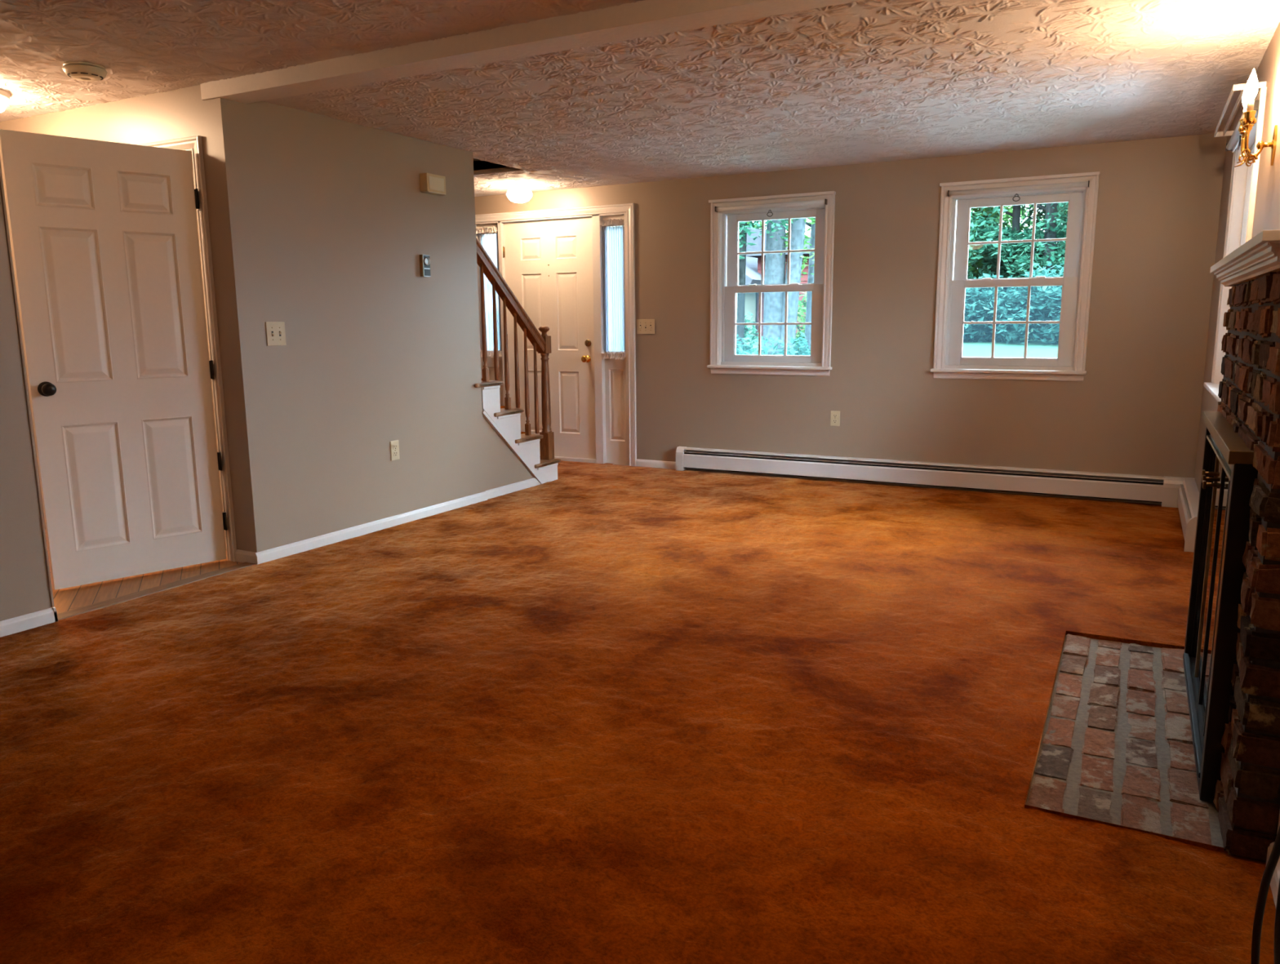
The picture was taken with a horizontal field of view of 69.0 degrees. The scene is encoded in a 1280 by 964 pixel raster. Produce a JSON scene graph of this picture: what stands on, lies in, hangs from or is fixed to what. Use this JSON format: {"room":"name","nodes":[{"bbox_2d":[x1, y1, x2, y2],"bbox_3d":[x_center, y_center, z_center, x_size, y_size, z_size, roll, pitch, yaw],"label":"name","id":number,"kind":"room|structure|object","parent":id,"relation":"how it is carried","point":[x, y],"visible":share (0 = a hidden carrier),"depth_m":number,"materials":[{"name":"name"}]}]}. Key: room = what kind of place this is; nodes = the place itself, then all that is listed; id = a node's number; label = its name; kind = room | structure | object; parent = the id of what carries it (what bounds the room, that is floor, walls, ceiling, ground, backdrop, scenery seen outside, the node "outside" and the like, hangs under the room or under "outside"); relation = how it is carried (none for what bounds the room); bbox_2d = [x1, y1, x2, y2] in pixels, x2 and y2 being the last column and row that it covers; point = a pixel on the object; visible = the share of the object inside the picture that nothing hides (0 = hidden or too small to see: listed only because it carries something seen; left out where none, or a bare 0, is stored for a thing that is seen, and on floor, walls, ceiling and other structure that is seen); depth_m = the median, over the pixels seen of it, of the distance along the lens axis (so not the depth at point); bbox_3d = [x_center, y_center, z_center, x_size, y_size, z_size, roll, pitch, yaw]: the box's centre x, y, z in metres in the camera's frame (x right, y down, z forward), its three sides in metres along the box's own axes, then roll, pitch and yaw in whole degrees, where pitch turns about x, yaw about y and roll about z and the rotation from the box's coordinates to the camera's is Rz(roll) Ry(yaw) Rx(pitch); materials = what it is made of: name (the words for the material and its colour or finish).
{"room":"living room","nodes":[
{"label":"living room","id":0,"kind":"room"},
{"bbox_2d":[0,84,239,549],"bbox_3d":[-3.048,-0.855,5.177,2.266,2.472,0.120,5,11,28],"label":"wall","id":1,"kind":"structure","parent":0,"point":[172,114],"depth_m":4.67,"materials":[{"name":"paint"}]},
{"bbox_2d":[137,135,236,561],"bbox_3d":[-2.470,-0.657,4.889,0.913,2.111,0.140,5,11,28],"label":"door frame","id":2,"kind":"structure","parent":1,"relation":"attached to","point":[193,144],"depth_m":4.60,"materials":[{"name":"paint"}]},
{"bbox_2d":[0,85,533,621],"bbox_3d":[-2.985,-1.559,3.745,1.200,4.350,7.800,5,11,28],"label":"wall","id":3,"kind":"structure","parent":0,"point":[322,226],"depth_m":5.04,"materials":[{"name":"paint"}]},
{"bbox_2d":[0,160,53,607],"bbox_3d":[-2.510,-0.605,3.687,0.180,2.262,0.010,5,11,28],"label":"trim","id":4,"kind":"structure","parent":3,"relation":"attached to","point":[2,187],"depth_m":3.68,"materials":[{"name":"paint"}]},
{"bbox_2d":[0,606,57,637],"bbox_3d":[-3.396,0.856,2.174,0.147,0.078,3.932,5,11,28],"label":"baseboard","id":5,"kind":"structure","parent":3,"relation":"attached to","point":[31,620],"depth_m":3.75,"materials":[{"name":"paint"}]},
{"bbox_2d":[0,128,227,590],"bbox_3d":[-2.397,-0.543,4.347,0.787,2.008,0.102,-10,14,-44],"label":"door","id":6,"kind":"structure","parent":3,"relation":"in","point":[104,241],"depth_m":4.32,"materials":[{"name":"paint"}]},
{"bbox_2d":[57,562,256,620],"bbox_3d":[-2.220,0.506,4.316,0.082,0.032,1.029,5,11,28],"label":"threshold","id":7,"kind":"object","parent":3,"relation":"attached to","point":[124,598],"depth_m":4.25,"materials":[{"name":"brown wood"}]},
{"bbox_2d":[265,321,286,346],"bbox_3d":[-1.847,-0.754,4.730,0.016,0.120,0.118,5,11,28],"label":"light switch","id":8,"kind":"object","parent":3,"relation":"attached to","point":[275,331],"visible":1,"depth_m":4.73,"materials":[{"name":"beige plastic"}]},
{"bbox_2d":[235,477,540,564],"bbox_3d":[-1.409,0.193,5.882,0.163,0.078,2.582,5,11,28],"label":"baseboard","id":9,"kind":"structure","parent":3,"relation":"attached to","point":[241,556],"depth_m":5.43,"materials":[{"name":"paint"}]},
{"bbox_2d":[390,440,399,460],"bbox_3d":[-1.464,-0.189,5.559,0.009,0.117,0.070,5,11,28],"label":"outlet","id":10,"kind":"object","parent":3,"relation":"attached to","point":[394,445],"visible":1,"depth_m":5.55,"materials":[{"name":"beige plastic"}]},
{"bbox_2d":[419,254,431,276],"bbox_3d":[-1.304,-1.315,5.661,0.032,0.130,0.069,5,11,28],"label":"thermostat","id":11,"kind":"object","parent":3,"relation":"attached to","point":[424,260],"visible":1,"depth_m":5.64,"materials":[{"name":"grey metal"}]},
{"bbox_2d":[419,173,445,195],"bbox_3d":[-1.255,-1.806,5.646,0.061,0.110,0.172,5,11,28],"label":"door chime","id":12,"kind":"object","parent":3,"relation":"attached to","point":[431,184],"visible":1,"depth_m":5.60,"materials":[{"name":"plastic"}]},
{"bbox_2d":[428,176,444,191],"bbox_3d":[-1.232,-1.804,5.631,0.005,0.076,0.136,5,11,28],"label":"grille","id":13,"kind":"object","parent":12,"relation":"attached to","point":[436,184],"depth_m":5.63,"materials":[{"name":"beige plastic"}]},
{"bbox_2d":[0,0,643,121],"bbox_3d":[-2.350,-1.465,1.751,6.780,0.106,4.996,5,11,28],"label":"ceiling","id":14,"kind":"structure","parent":0,"point":[144,47],"depth_m":3.64,"materials":[{"name":"paint"}]},
{"bbox_2d":[0,88,9,112],"bbox_3d":[-3.238,-1.822,4.463,0.372,0.118,0.372,5,11,28],"label":"ceiling light","id":15,"kind":"object","parent":14,"relation":"attached to","point":[4,95],"visible":1,"depth_m":4.50,"materials":[{"name":"glass"}]},
{"bbox_2d":[62,61,106,81],"bbox_3d":[-2.427,-1.793,4.070,0.172,0.054,0.172,5,11,28],"label":"smoke detector","id":16,"kind":"object","parent":14,"relation":"attached to","point":[78,70],"visible":1,"depth_m":4.02,"materials":[{"name":"beige plastic"}]},
{"bbox_2d":[66,64,103,80],"bbox_3d":[-2.427,-1.790,4.070,0.140,0.038,0.141,5,11,28],"label":"vent","id":17,"kind":"object","parent":16,"relation":"attached to","point":[78,72],"depth_m":4.03,"materials":[{"name":"white plastic"}]},
{"bbox_2d":[200,0,863,103],"bbox_3d":[-0.104,-1.719,3.443,4.373,0.124,0.159,5,11,28],"label":"beam","id":18,"kind":"structure","parent":14,"relation":"attached to","point":[645,18],"depth_m":3.61,"materials":[{"name":"paint"}]},
{"bbox_2d":[0,460,1275,963],"bbox_3d":[-1.462,0.604,3.795,6.760,0.066,8.640,5,11,28],"label":"floor","id":19,"kind":"structure","parent":0,"point":[606,713],"depth_m":2.69,"materials":[{"name":"orange carpet"}]},
{"bbox_2d":[474,377,560,484],"bbox_3d":[-1.575,-0.804,6.333,1.046,1.910,2.172,5,11,28],"label":"staircase","id":20,"kind":"structure","parent":19,"relation":"on","point":[506,423],"depth_m":6.63,"materials":[{"name":"paint"}]},
{"bbox_2d":[475,236,554,460],"bbox_3d":[-1.199,-1.343,6.022,0.084,2.693,2.124,5,11,28],"label":"stair railing","id":21,"kind":"object","parent":20,"relation":"on","point":[541,344],"visible":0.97,"depth_m":6.70,"materials":[{"name":"brown wood"}]},
{"bbox_2d":[1026,634,1223,847],"bbox_3d":[1.510,0.741,2.868,0.455,0.053,1.479,5,11,28],"label":"hearth","id":22,"kind":"object","parent":19,"relation":"on","point":[1117,746],"visible":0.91,"depth_m":2.68,"materials":[{"name":"brick"}]},
{"bbox_2d":[1213,271,1279,862],"bbox_3d":[1.725,0.093,2.636,0.125,1.316,1.527,5,11,28],"label":"fireplace","id":23,"kind":"object","parent":19,"relation":"on","point":[1246,801],"visible":0.61,"depth_m":2.07,"materials":[{"name":"brick"}]},
{"bbox_2d":[1182,410,1257,802],"bbox_3d":[1.679,0.285,2.742,0.085,0.894,1.070,5,11,28],"label":"doors","id":24,"kind":"structure","parent":23,"relation":"attached to","point":[1228,475],"depth_m":2.50,"materials":[{"name":"black metal"}]},
{"bbox_2d":[1209,229,1279,286],"bbox_3d":[1.710,-0.592,2.546,0.170,0.071,1.620,5,11,28],"label":"mantel shelf","id":25,"kind":"object","parent":23,"relation":"on","point":[1260,255],"visible":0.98,"depth_m":2.24,"materials":[{"name":"paint"}]},
{"bbox_2d":[1250,826,1279,963],"bbox_3d":[1.079,0.674,1.554,0.077,0.532,0.309,7,12,35],"label":"power cord","id":26,"kind":"object","parent":19,"relation":"on","point":[1274,856],"visible":1,"depth_m":1.61,"materials":[{"name":"black rubber"}]},
{"bbox_2d":[262,0,1279,196],"bbox_3d":[-0.114,-2.095,5.490,6.380,0.106,3.550,5,11,28],"label":"ceiling","id":27,"kind":"structure","parent":0,"point":[865,81],"depth_m":4.45,"materials":[{"name":"paint"}]},
{"bbox_2d":[506,183,532,203],"bbox_3d":[-0.968,-2.313,7.468,0.204,0.140,0.204,5,11,28],"label":"ceiling light","id":28,"kind":"object","parent":27,"relation":"attached to","point":[517,193],"visible":1,"depth_m":7.40,"materials":[{"name":"glass"}]},
{"bbox_2d":[474,133,1226,504],"bbox_3d":[0.808,-1.212,7.249,6.510,2.900,0.140,5,11,28],"label":"wall","id":29,"kind":"structure","parent":0,"point":[1135,409],"depth_m":6.54,"materials":[{"name":"paint"}]},
{"bbox_2d":[475,203,636,466],"bbox_3d":[-0.769,-1.242,8.063,1.706,2.147,0.171,5,11,28],"label":"door","id":30,"kind":"structure","parent":29,"relation":"in","point":[550,260],"depth_m":7.95,"materials":[{"name":"paint"}]},
{"bbox_2d":[475,226,502,357],"bbox_3d":[-1.347,-1.674,8.247,0.252,1.132,0.081,5,11,28],"label":"curtain","id":31,"kind":"object","parent":30,"relation":"hanging from","point":[489,242],"visible":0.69,"depth_m":8.28,"materials":[{"name":"white fabric"}]},
{"bbox_2d":[476,223,503,405],"bbox_3d":[-1.313,-1.248,8.378,0.262,2.080,0.042,5,11,28],"label":"window","id":32,"kind":"structure","parent":30,"relation":"attached to","point":[490,363],"depth_m":8.40,"materials":[{"name":"paint"}]},
{"bbox_2d":[599,217,625,359],"bbox_3d":[-0.223,-1.581,7.659,0.218,1.132,0.081,5,11,28],"label":"curtain","id":33,"kind":"object","parent":30,"relation":"hanging from","point":[613,237],"visible":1,"depth_m":7.68,"materials":[{"name":"white fabric"}]},
{"bbox_2d":[602,214,626,465],"bbox_3d":[-0.190,-1.155,7.790,0.226,2.080,0.042,5,11,28],"label":"window","id":34,"kind":"structure","parent":30,"relation":"attached to","point":[615,369],"depth_m":7.88,"materials":[{"name":"paint"}]},
{"bbox_2d":[636,319,654,333],"bbox_3d":[0.044,-1.263,7.561,0.163,0.118,0.016,5,11,28],"label":"light switch","id":35,"kind":"object","parent":29,"relation":"attached to","point":[643,326],"visible":1,"depth_m":7.56,"materials":[{"name":"beige plastic"}]},
{"bbox_2d":[635,458,675,469],"bbox_3d":[0.148,-0.138,7.708,0.404,0.078,0.013,5,11,28],"label":"baseboard","id":36,"kind":"structure","parent":29,"relation":"attached to","point":[640,463],"depth_m":7.71,"materials":[{"name":"paint"}]},
{"bbox_2d":[706,194,835,376],"bbox_3d":[1.003,-1.478,7.066,0.991,1.314,0.192,5,11,28],"label":"window","id":37,"kind":"structure","parent":29,"relation":"in","point":[724,242],"depth_m":7.10,"materials":[{"name":"paint"}]},
{"bbox_2d":[715,199,827,217],"bbox_3d":[0.961,-2.018,6.901,0.862,0.099,0.044,5,11,28],"label":"roller shade","id":38,"kind":"object","parent":37,"relation":"attached to","point":[814,203],"visible":1,"depth_m":6.88,"materials":[{"name":"plastic"}]},
{"bbox_2d":[708,191,835,203],"bbox_3d":[0.966,-2.109,6.895,0.978,0.020,0.050,5,11,28],"label":"curtain rod","id":39,"kind":"object","parent":29,"relation":"attached to","point":[828,192],"visible":1,"depth_m":6.86,"materials":[{"name":"paint"}]},
{"bbox_2d":[830,410,839,426],"bbox_3d":[1.457,-0.474,6.946,0.070,0.113,0.009,5,11,28],"label":"outlet","id":40,"kind":"object","parent":29,"relation":"attached to","point":[835,415],"visible":1,"depth_m":6.94,"materials":[{"name":"beige plastic"}]},
{"bbox_2d":[832,413,837,417],"bbox_3d":[1.455,-0.493,6.940,0.034,0.028,0.003,5,11,28],"label":"receptacle","id":41,"kind":"object","parent":40,"relation":"attached to","point":[834,415],"depth_m":6.94,"materials":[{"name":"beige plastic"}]},
{"bbox_2d":[675,446,1195,507],"bbox_3d":[1.908,-0.061,6.741,3.626,0.188,0.072,5,11,28],"label":"baseboard heater","id":42,"kind":"object","parent":29,"relation":"attached to","point":[1131,488],"visible":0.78,"depth_m":6.59,"materials":[{"name":"metal"}]},
{"bbox_2d":[930,174,1099,381],"bbox_3d":[2.513,-1.353,6.276,0.991,1.314,0.192,5,11,28],"label":"window","id":43,"kind":"structure","parent":29,"relation":"in","point":[948,362],"depth_m":6.28,"materials":[{"name":"paint"}]},
{"bbox_2d":[947,180,1089,201],"bbox_3d":[2.471,-1.893,6.110,0.862,0.099,0.044,5,11,28],"label":"roller shade","id":44,"kind":"object","parent":43,"relation":"attached to","point":[1015,190],"visible":1,"depth_m":6.09,"materials":[{"name":"plastic"}]},
{"bbox_2d":[939,171,1100,186],"bbox_3d":[2.475,-1.984,6.104,0.978,0.020,0.050,5,11,28],"label":"curtain rod","id":45,"kind":"object","parent":29,"relation":"attached to","point":[1095,173],"visible":1,"depth_m":6.07,"materials":[{"name":"paint"}]},
{"bbox_2d":[1194,22,1279,492],"bbox_3d":[1.567,-0.301,1.980,0.140,2.900,8.600,5,11,28],"label":"wall","id":46,"kind":"structure","parent":0,"point":[1267,205],"depth_m":3.69,"materials":[{"name":"paint"}]},
{"bbox_2d":[1177,480,1199,551],"bbox_3d":[3.154,0.173,5.334,0.090,0.188,1.265,5,11,28],"label":"baseboard heater","id":47,"kind":"object","parent":46,"relation":"attached to","point":[1188,493],"visible":0.81,"depth_m":5.14,"materials":[{"name":"metal"}]},
{"bbox_2d":[1203,87,1266,402],"bbox_3d":[2.820,-1.015,4.316,0.192,1.314,1.224,5,11,28],"label":"window","id":48,"kind":"structure","parent":46,"relation":"in","point":[1243,180],"depth_m":4.73,"materials":[{"name":"paint"}]},
{"bbox_2d":[1225,100,1259,152],"bbox_3d":[2.744,-1.585,4.255,0.044,0.099,1.072,5,11,28],"label":"roller shade","id":49,"kind":"object","parent":48,"relation":"attached to","point":[1235,140],"visible":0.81,"depth_m":4.38,"materials":[{"name":"plastic"}]},
{"bbox_2d":[1213,81,1266,137],"bbox_3d":[2.725,-1.686,4.247,0.113,0.024,1.130,5,11,28],"label":"curtain rod","id":50,"kind":"object","parent":46,"relation":"attached to","point":[1261,84],"visible":0.84,"depth_m":4.11,"materials":[{"name":"paint"}]},
{"bbox_2d":[1234,68,1277,167],"bbox_3d":[2.197,-1.286,3.304,0.115,0.320,0.184,5,11,28],"label":"wall sconce","id":51,"kind":"object","parent":46,"relation":"attached to","point":[1250,92],"visible":1,"depth_m":3.27,"materials":[{"name":"gold metal"}]},
{"bbox_2d":[1266,841,1279,907],"bbox_3d":[0.435,1.154,0.274,0.013,0.078,4.122,5,11,28],"label":"baseboard","id":52,"kind":"structure","parent":46,"relation":"attached to","point":[1274,882],"depth_m":1.97,"materials":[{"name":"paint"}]},
{"bbox_2d":[1276,811,1279,834],"bbox_3d":[1.279,0.258,1.700,0.028,1.300,0.572,5,11,28],"label":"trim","id":53,"kind":"structure","parent":46,"relation":"attached to","point":[1278,825],"depth_m":2.04,"materials":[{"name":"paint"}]},
{"label":"outside","id":54,"kind":"structure","parent":0,"visible":0},
{"bbox_2d":[744,326,1058,358],"bbox_3d":[11.324,-3.135,20.881,72.000,2.655,62.300,5,11,28],"label":"lawn","id":55,"kind":"structure","parent":54,"point":[970,348],"depth_m":20.83,"materials":[{"name":"green plant"}]},
{"bbox_2d":[610,226,810,337],"bbox_3d":[1.641,-5.886,27.786,11.100,5.450,6.300,5,11,28],"label":"house","id":56,"kind":"structure","parent":55,"relation":"on","point":[753,261],"depth_m":24.60,"materials":[{"name":"red siding"},{"name":"grey shingle"},{"name":"white trim"}]},
{"bbox_2d":[736,333,755,355],"bbox_3d":[1.260,-1.975,15.524,1.792,1.274,1.121,2,10,16],"label":"shrub","id":57,"kind":"object","parent":55,"relation":"on","point":[741,348],"visible":0.02,"depth_m":15.25,"materials":[{"name":"green plant"}]},
{"bbox_2d":[736,310,763,352],"bbox_3d":[1.711,-3.381,20.642,2.234,1.417,1.310,5,11,28],"label":"shrub","id":58,"kind":"object","parent":55,"relation":"on","point":[746,329],"visible":0.06,"depth_m":20.27,"materials":[{"name":"green plant"}]},
{"bbox_2d":[736,221,766,353],"bbox_3d":[2.046,-5.454,16.196,2.191,7.770,2.759,-6,12,-31],"label":"tree","id":59,"kind":"object","parent":55,"relation":"on","point":[743,230],"visible":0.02,"depth_m":16.52,"materials":[{"name":"green plant"}]},
{"bbox_2d":[739,220,765,229],"bbox_3d":[2.986,-9.182,28.776,4.794,9.168,3.613,6,12,32],"label":"tree","id":60,"kind":"object","parent":55,"relation":"on","point":[748,223],"visible":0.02,"depth_m":28.43,"materials":[{"name":"green plant"}]},
{"bbox_2d":[753,220,766,230],"bbox_3d":[2.741,-9.923,32.481,5.295,9.173,3.463,5,11,28],"label":"tree","id":61,"kind":"object","parent":55,"relation":"on","point":[757,220],"visible":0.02,"depth_m":31.46,"materials":[{"name":"green plant"}]},
{"bbox_2d":[736,337,798,355],"bbox_3d":[1.958,-1.733,14.767,1.563,1.148,0.941,5,11,28],"label":"shrub","id":62,"kind":"object","parent":55,"relation":"on","point":[766,348],"visible":0.02,"depth_m":14.52,"materials":[{"name":"green plant"}]},
{"bbox_2d":[762,217,806,355],"bbox_3d":[2.509,-5.985,16.285,2.106,8.716,3.713,-8,12,-35],"label":"tree","id":63,"kind":"object","parent":55,"relation":"on","point":[774,311],"visible":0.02,"depth_m":16.73,"materials":[{"name":"grey plant"}]},
{"bbox_2d":[780,217,815,349],"bbox_3d":[3.292,-5.964,17.084,2.945,8.236,2.297,0,10,1],"label":"tree","id":64,"kind":"object","parent":55,"relation":"on","point":[812,224],"visible":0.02,"depth_m":17.40,"materials":[{"name":"grey plant"}]},
{"bbox_2d":[786,331,810,355],"bbox_3d":[2.927,-1.837,14.866,1.717,1.244,1.067,5,11,28],"label":"shrub","id":65,"kind":"object","parent":55,"relation":"on","point":[806,352],"visible":0.04,"depth_m":14.90,"materials":[{"name":"green plant"}]},
{"bbox_2d":[795,292,807,355],"bbox_3d":[3.645,-2.990,18.578,2.179,1.714,1.383,5,11,28],"label":"shrub","id":66,"kind":"object","parent":55,"relation":"on","point":[800,313],"visible":0.06,"depth_m":18.43,"materials":[{"name":"green plant"}]},
{"bbox_2d":[963,291,986,342],"bbox_3d":[7.084,-4.261,23.180,3.239,1.729,1.871,5,11,28],"label":"shrub","id":67,"kind":"object","parent":55,"relation":"on","point":[966,291],"visible":0.02,"depth_m":22.42,"materials":[{"name":"green plant"}]},
{"bbox_2d":[953,211,1012,302],"bbox_3d":[7.268,-8.264,24.218,4.958,9.166,3.614,5,11,28],"label":"tree","id":68,"kind":"object","parent":55,"relation":"on","point":[980,220],"visible":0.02,"depth_m":22.95,"materials":[{"name":"green plant"}]},
{"bbox_2d":[967,205,1041,279],"bbox_3d":[9.718,-8.479,25.844,4.909,9.009,3.094,5,11,28],"label":"tree","id":69,"kind":"object","parent":55,"relation":"on","point":[977,210],"visible":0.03,"depth_m":25.78,"materials":[{"name":"green plant"}]},
{"bbox_2d":[970,204,1042,254],"bbox_3d":[11.364,-9.606,30.839,4.030,9.168,3.739,5,11,28],"label":"tree","id":70,"kind":"object","parent":55,"relation":"on","point":[1025,205],"visible":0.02,"depth_m":29.82,"materials":[{"name":"green plant"}]},
{"bbox_2d":[963,273,1053,342],"bbox_3d":[8.421,-4.104,22.317,2.868,1.800,1.814,5,11,28],"label":"shrub","id":71,"kind":"object","parent":55,"relation":"on","point":[987,304],"visible":0.53,"depth_m":22.03,"materials":[{"name":"green plant"}]},
{"bbox_2d":[965,202,1068,340],"bbox_3d":[10.016,-7.857,22.598,4.670,9.006,3.930,5,11,28],"label":"tree","id":72,"kind":"object","parent":55,"relation":"on","point":[1018,260],"visible":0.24,"depth_m":22.79,"materials":[{"name":"green plant"}]},
{"bbox_2d":[968,203,1066,311],"bbox_3d":[9.880,-8.169,23.820,4.405,9.166,3.576,-3,10,-15],"label":"tree","id":73,"kind":"object","parent":55,"relation":"on","point":[1015,215],"visible":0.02,"depth_m":23.84,"materials":[{"name":"green plant"}]},
{"bbox_2d":[974,210,1066,276],"bbox_3d":[11.715,-8.262,24.534,4.835,9.165,3.981,6,12,33],"label":"tree","id":74,"kind":"object","parent":55,"relation":"on","point":[1021,228],"visible":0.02,"depth_m":24.86,"materials":[{"name":"green plant"}]},
{"bbox_2d":[985,262,1064,344],"bbox_3d":[9.649,-4.013,21.246,3.451,2.001,2.017,5,11,28],"label":"shrub","id":75,"kind":"object","parent":55,"relation":"on","point":[1050,303],"visible":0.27,"depth_m":21.33,"materials":[{"name":"green plant"}]},
{"bbox_2d":[1004,203,1065,254],"bbox_3d":[14.441,-9.557,30.865,4.739,9.170,3.672,5,11,28],"label":"tree","id":76,"kind":"object","parent":55,"relation":"on","point":[1031,218],"visible":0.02,"depth_m":31.29,"materials":[{"name":"green plant"}]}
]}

